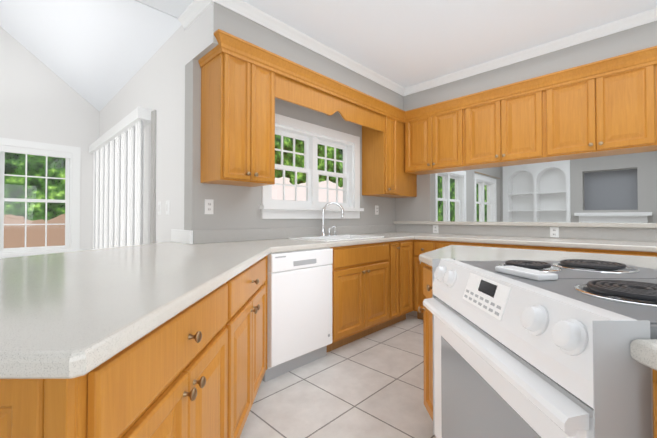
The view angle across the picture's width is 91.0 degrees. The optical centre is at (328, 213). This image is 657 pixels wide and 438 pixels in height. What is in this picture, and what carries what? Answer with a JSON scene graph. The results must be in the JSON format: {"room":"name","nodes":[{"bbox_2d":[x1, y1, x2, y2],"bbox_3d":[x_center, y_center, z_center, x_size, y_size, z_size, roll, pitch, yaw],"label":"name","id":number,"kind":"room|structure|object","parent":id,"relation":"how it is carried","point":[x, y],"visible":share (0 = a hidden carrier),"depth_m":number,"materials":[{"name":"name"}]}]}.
{"room":"kitchen","nodes":[
{"label":"kitchen","id":0,"kind":"room"},
{"bbox_2d":[0,26,99,252],"bbox_3d":[-4.652,-1.671,3.482,0.150,5.650,3.900,-1,-1,44],"label":"wall","id":1,"kind":"structure","parent":0,"point":[40,101],"depth_m":4.29,"materials":[{"name":"white paint"}]},
{"bbox_2d":[0,137,81,258],"bbox_3d":[-3.837,-0.151,4.245,0.215,1.550,0.940,-1,-1,44],"label":"sunroom window","id":2,"kind":"structure","parent":1,"relation":"in","point":[71,155],"depth_m":4.32,"materials":[{"name":"white wood"}]},
{"bbox_2d":[0,0,181,111],"bbox_3d":[-3.545,-3.072,2.308,3.100,3.120,3.750,-1,-1,44],"label":"ceiling","id":3,"kind":"structure","parent":0,"point":[97,54],"depth_m":3.39,"materials":[{"name":"white paint"}]},
{"bbox_2d":[99,25,184,243],"bbox_3d":[-2.179,-0.168,3.661,3.100,2.650,0.150,-1,-1,44],"label":"wall","id":4,"kind":"structure","parent":0,"point":[156,81],"depth_m":2.86,"materials":[{"name":"white paint"}]},
{"bbox_2d":[89,107,152,248],"bbox_3d":[-2.531,0.079,3.806,2.330,2.080,0.129,-1,-1,44],"label":"vertical blinds","id":5,"kind":"object","parent":4,"relation":"attached to","point":[116,150],"visible":0.62,"depth_m":3.56,"materials":[{"name":"white plastic"}]},
{"bbox_2d":[150,110,156,243],"bbox_3d":[-1.629,0.098,2.997,0.090,2.100,0.020,-1,-1,44],"label":"door frame","id":6,"kind":"structure","parent":4,"relation":"attached to","point":[153,184],"depth_m":2.98,"materials":[{"name":"grey"}]},
{"bbox_2d":[158,202,160,214],"bbox_3d":[-1.521,-0.044,2.901,0.070,0.116,0.008,-1,-1,44],"label":"light switch","id":7,"kind":"object","parent":4,"relation":"attached to","point":[159,208],"visible":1,"depth_m":2.89,"materials":[{"name":"white plastic"}]},
{"bbox_2d":[166,201,168,214],"bbox_3d":[-1.379,-0.045,2.761,0.070,0.116,0.008,-1,-1,44],"label":"light switch","id":8,"kind":"object","parent":4,"relation":"attached to","point":[167,207],"visible":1,"depth_m":2.75,"materials":[{"name":"white plastic"}]},
{"bbox_2d":[171,229,186,243],"bbox_3d":[-1.154,0.181,2.531,0.360,0.100,0.025,-1,-1,44],"label":"backsplash","id":9,"kind":"structure","parent":4,"relation":"attached to","point":[180,236],"depth_m":2.52,"materials":[{"name":"white"}]},
{"bbox_2d":[178,0,209,29],"bbox_3d":[-0.974,-1.475,2.350,0.480,0.072,0.056,-1,-1,44],"label":"crown molding","id":10,"kind":"structure","parent":4,"relation":"attached to","point":[190,14],"depth_m":2.38,"materials":[{"name":"white wood"}]},
{"bbox_2d":[184,2,403,230],"bbox_3d":[0.061,-0.172,3.387,0.480,2.650,2.902,-1,-1,44],"label":"wall","id":11,"kind":"structure","parent":0,"point":[236,207],"depth_m":2.62,"materials":[{"name":"grey paint"}]},
{"bbox_2d":[205,199,213,213],"bbox_3d":[-0.924,-0.049,2.504,0.007,0.116,0.070,-1,-1,44],"label":"electrical outlet","id":12,"kind":"object","parent":11,"relation":"attached to","point":[209,204],"visible":1,"depth_m":2.50,"materials":[{"name":"white plastic"}]},
{"bbox_2d":[198,41,277,186],"bbox_3d":[-0.693,-0.694,2.510,0.338,0.930,0.460,-1,-1,44],"label":"upper cabinet","id":13,"kind":"object","parent":11,"relation":"attached to","point":[239,89],"depth_m":2.37,"materials":[{"name":"brown wood"}]},
{"bbox_2d":[187,225,394,243],"bbox_3d":[-0.069,0.188,3.361,0.021,0.108,2.730,-1,-1,44],"label":"backsplash","id":14,"kind":"structure","parent":11,"relation":"attached to","point":[234,235],"depth_m":2.89,"materials":[{"name":"white"}]},
{"bbox_2d":[206,0,405,95],"bbox_3d":[0.038,-1.466,2.998,0.056,0.072,2.400,-1,-1,44],"label":"crown molding","id":15,"kind":"structure","parent":11,"relation":"attached to","point":[240,7],"depth_m":2.73,"materials":[{"name":"white wood"}]},
{"bbox_2d":[260,113,363,218],"bbox_3d":[-0.148,-0.422,3.366,0.215,0.960,1.390,-1,-1,44],"label":"kitchen window","id":16,"kind":"structure","parent":11,"relation":"in","point":[312,136],"depth_m":3.35,"materials":[{"name":"white wood"}]},
{"bbox_2d":[375,205,378,214],"bbox_3d":[0.610,-0.038,4.067,0.007,0.116,0.070,-1,-1,44],"label":"electrical outlet","id":17,"kind":"object","parent":11,"relation":"attached to","point":[376,209],"visible":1,"depth_m":4.06,"materials":[{"name":"white plastic"}]},
{"bbox_2d":[358,109,401,196],"bbox_3d":[0.610,-0.676,3.837,0.338,0.930,0.260,-1,-1,44],"label":"upper cabinet","id":18,"kind":"object","parent":11,"relation":"attached to","point":[380,178],"depth_m":3.72,"materials":[{"name":"brown wood"}]},
{"bbox_2d":[240,311,435,437],"bbox_3d":[1.037,1.178,2.993,8.900,0.060,11.230,-1,-1,44],"label":"floor","id":19,"kind":"structure","parent":0,"point":[370,385],"depth_m":2.02,"materials":[{"name":"tile"}]},
{"bbox_2d":[0,373,87,437],"bbox_3d":[-0.793,0.684,0.502,0.558,0.860,0.556,-1,-1,44],"label":"base cabinet","id":20,"kind":"object","parent":19,"relation":"on","point":[38,408],"depth_m":0.50,"materials":[{"name":"brown wood"}]},
{"bbox_2d":[0,274,265,437],"bbox_3d":[-0.703,0.686,0.891,0.976,0.868,0.960,-1,-1,44],"label":"base cabinet","id":21,"kind":"object","parent":19,"relation":"on","point":[197,369],"depth_m":0.91,"materials":[{"name":"brown wood"}]},
{"bbox_2d":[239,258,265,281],"bbox_3d":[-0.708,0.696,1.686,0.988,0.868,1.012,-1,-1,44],"label":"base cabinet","id":22,"kind":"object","parent":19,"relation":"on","point":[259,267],"depth_m":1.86,"materials":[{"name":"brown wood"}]},
{"bbox_2d":[262,248,332,381],"bbox_3d":[-0.383,0.709,2.548,0.606,0.865,0.589,-1,-1,44],"label":"dishwasher","id":23,"kind":"object","parent":19,"relation":"on","point":[299,317],"visible":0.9,"depth_m":2.30,"materials":[{"name":"white metal"}]},
{"bbox_2d":[264,240,412,369],"bbox_3d":[0.052,0.714,3.000,0.653,0.868,1.910,-1,-1,44],"label":"base cabinet","id":24,"kind":"object","parent":19,"relation":"on","point":[372,287],"visible":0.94,"depth_m":2.91,"materials":[{"name":"brown wood"}]},
{"bbox_2d":[379,241,656,437],"bbox_3d":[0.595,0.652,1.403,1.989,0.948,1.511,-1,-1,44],"label":"range","id":25,"kind":"object","parent":19,"relation":"on","point":[517,357],"visible":1,"depth_m":0.73,"materials":[{"name":"white metal"}]},
{"bbox_2d":[495,266,557,280],"bbox_3d":[0.600,0.182,0.991,0.070,0.018,0.170,0,-1,-13],"label":"gadget","id":26,"kind":"object","parent":25,"relation":"on","point":[532,274],"visible":1,"depth_m":0.96,"materials":[{"name":"white plastic"}]},
{"bbox_2d":[413,240,656,319],"bbox_3d":[2.152,0.709,2.670,4.112,0.868,0.668,-1,-1,44],"label":"base cabinet","id":27,"kind":"object","parent":19,"relation":"on","point":[419,248],"visible":0.12,"depth_m":3.31,"materials":[{"name":"brown wood"}]},
{"bbox_2d":[0,232,656,378],"bbox_3d":[0.615,0.236,1.348,4.580,0.040,4.725,-1,-1,44],"label":"countertop","id":28,"kind":"structure","parent":27,"relation":"on","point":[69,315],"depth_m":0.91,"materials":[{"name":"white stone"}]},
{"bbox_2d":[320,202,343,235],"bbox_3d":[0.039,0.059,3.238,0.159,0.340,0.216,-1,-1,44],"label":"faucet","id":29,"kind":"object","parent":28,"relation":"on","point":[333,227],"visible":1,"depth_m":3.22,"materials":[{"name":"silver metal"}]},
{"bbox_2d":[289,234,383,241],"bbox_3d":[0.093,0.331,3.070,0.490,0.208,0.800,-1,-1,44],"label":"sink","id":30,"kind":"object","parent":28,"relation":"in","point":[333,238],"visible":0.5,"depth_m":3.14,"materials":[{"name":"white ceramic"}]},
{"bbox_2d":[418,264,656,420],"bbox_3d":[1.139,0.685,0.866,2.374,0.868,1.751,-1,-1,44],"label":"base cabinet","id":31,"kind":"object","parent":19,"relation":"on","point":[428,339],"depth_m":1.62,"materials":[{"name":"brown wood"}]},
{"bbox_2d":[419,245,656,370],"bbox_3d":[0.990,0.227,0.714,2.444,0.040,2.246,-1,-1,44],"label":"countertop","id":32,"kind":"structure","parent":31,"relation":"on","point":[643,351],"depth_m":1.59,"materials":[{"name":"white stone"}]},
{"bbox_2d":[653,412,656,437],"bbox_3d":[0.831,0.678,0.301,0.741,0.868,0.741,-1,-1,44],"label":"base cabinet","id":33,"kind":"object","parent":19,"relation":"on","point":[654,413],"depth_m":0.50,"materials":[{"name":"brown wood"}]},
{"bbox_2d":[137,0,656,87],"bbox_3d":[2.197,-1.577,1.891,5.650,0.120,11.230,-1,-1,44],"label":"ceiling","id":34,"kind":"structure","parent":0,"point":[405,43],"depth_m":2.60,"materials":[{"name":"white paint"}]},
{"bbox_2d":[464,167,500,221],"bbox_3d":[2.564,-0.135,6.172,0.150,2.650,4.580,-1,-1,44],"label":"wall","id":35,"kind":"structure","parent":0,"point":[494,171],"depth_m":6.36,"materials":[{"name":"grey paint"}]},
{"bbox_2d":[435,171,465,220],"bbox_3d":[2.097,-0.217,5.650,0.215,1.140,1.300,-1,-1,44],"label":"room window","id":36,"kind":"structure","parent":35,"relation":"in","point":[459,177],"depth_m":5.82,"materials":[{"name":"white wood"}]},
{"bbox_2d":[474,174,496,221],"bbox_3d":[3.288,-0.201,6.863,0.215,1.140,1.340,-1,-1,44],"label":"room window","id":37,"kind":"structure","parent":35,"relation":"in","point":[481,181],"depth_m":6.96,"materials":[{"name":"white wood"}]},
{"bbox_2d":[396,21,656,232],"bbox_3d":[2.808,-0.185,2.387,5.500,2.650,0.480,-1,-1,44],"label":"wall","id":38,"kind":"structure","parent":0,"point":[421,206],"depth_m":3.10,"materials":[{"name":"grey paint"}]},
{"bbox_2d":[406,105,473,176],"bbox_3d":[1.288,-0.817,3.775,0.717,0.650,0.338,-1,-1,44],"label":"upper cabinet","id":39,"kind":"object","parent":38,"relation":"attached to","point":[434,138],"depth_m":3.64,"materials":[{"name":"brown wood"}]},
{"bbox_2d":[462,85,549,168],"bbox_3d":[1.799,-0.824,3.273,0.717,0.650,0.338,-1,-1,44],"label":"upper cabinet","id":40,"kind":"object","parent":38,"relation":"attached to","point":[503,129],"depth_m":3.14,"materials":[{"name":"brown wood"}]},
{"bbox_2d":[393,221,656,227],"bbox_3d":[1.863,0.115,3.542,2.526,0.040,0.270,-1,-1,44],"label":"pass-through ledge","id":41,"kind":"object","parent":38,"relation":"on","point":[603,224],"visible":1,"depth_m":3.14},
{"bbox_2d":[395,224,656,241],"bbox_3d":[2.398,0.182,2.892,4.199,0.108,0.024,-1,-1,44],"label":"backsplash","id":42,"kind":"structure","parent":38,"relation":"attached to","point":[599,233],"depth_m":3.19,"materials":[{"name":"white"}]},
{"bbox_2d":[433,225,437,232],"bbox_3d":[1.307,0.195,3.945,0.070,0.100,0.007,-1,-1,44],"label":"electrical outlet","id":43,"kind":"object","parent":42,"relation":"attached to","point":[435,228],"visible":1,"depth_m":3.94,"materials":[{"name":"white plastic"}]},
{"bbox_2d":[550,227,558,237],"bbox_3d":[2.167,0.184,3.101,0.070,0.100,0.007,-1,-1,44],"label":"electrical outlet","id":44,"kind":"object","parent":42,"relation":"attached to","point":[554,231],"visible":1,"depth_m":3.10,"materials":[{"name":"white plastic"}]},
{"bbox_2d":[406,8,656,95],"bbox_3d":[2.059,-1.469,2.763,3.270,0.072,0.056,-1,-1,44],"label":"crown molding","id":45,"kind":"structure","parent":38,"relation":"attached to","point":[649,16],"depth_m":2.88,"materials":[{"name":"white wood"}]},
{"bbox_2d":[542,53,656,161],"bbox_3d":[2.311,-0.830,2.770,0.717,0.650,0.338,-1,-1,44],"label":"upper cabinet","id":46,"kind":"object","parent":38,"relation":"attached to","point":[605,107],"depth_m":2.63,"materials":[{"name":"brown wood"}]},
{"bbox_2d":[500,151,656,222],"bbox_3d":[6.065,-0.141,5.705,5.500,2.650,0.580,-1,-1,44],"label":"wall","id":47,"kind":"structure","parent":0,"point":[622,188],"depth_m":6.55,"materials":[{"name":"grey paint"}]},
{"label":"outside","id":48,"kind":"structure","parent":0,"visible":0},
{"bbox_2d":[4,152,64,247],"bbox_3d":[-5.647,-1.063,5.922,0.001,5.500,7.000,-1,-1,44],"label":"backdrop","id":49,"kind":"structure","parent":48,"point":[52,208],"depth_m":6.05,"materials":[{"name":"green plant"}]},
{"bbox_2d":[272,134,342,202],"bbox_3d":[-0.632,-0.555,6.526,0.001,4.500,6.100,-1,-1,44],"label":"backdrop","id":50,"kind":"structure","parent":48,"point":[289,175],"depth_m":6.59,"materials":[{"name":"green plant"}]},
{"bbox_2d":[437,176,486,221],"bbox_3d":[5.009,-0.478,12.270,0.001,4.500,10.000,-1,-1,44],"label":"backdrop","id":51,"kind":"structure","parent":48,"point":[452,208],"depth_m":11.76,"materials":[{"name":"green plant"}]}
]}

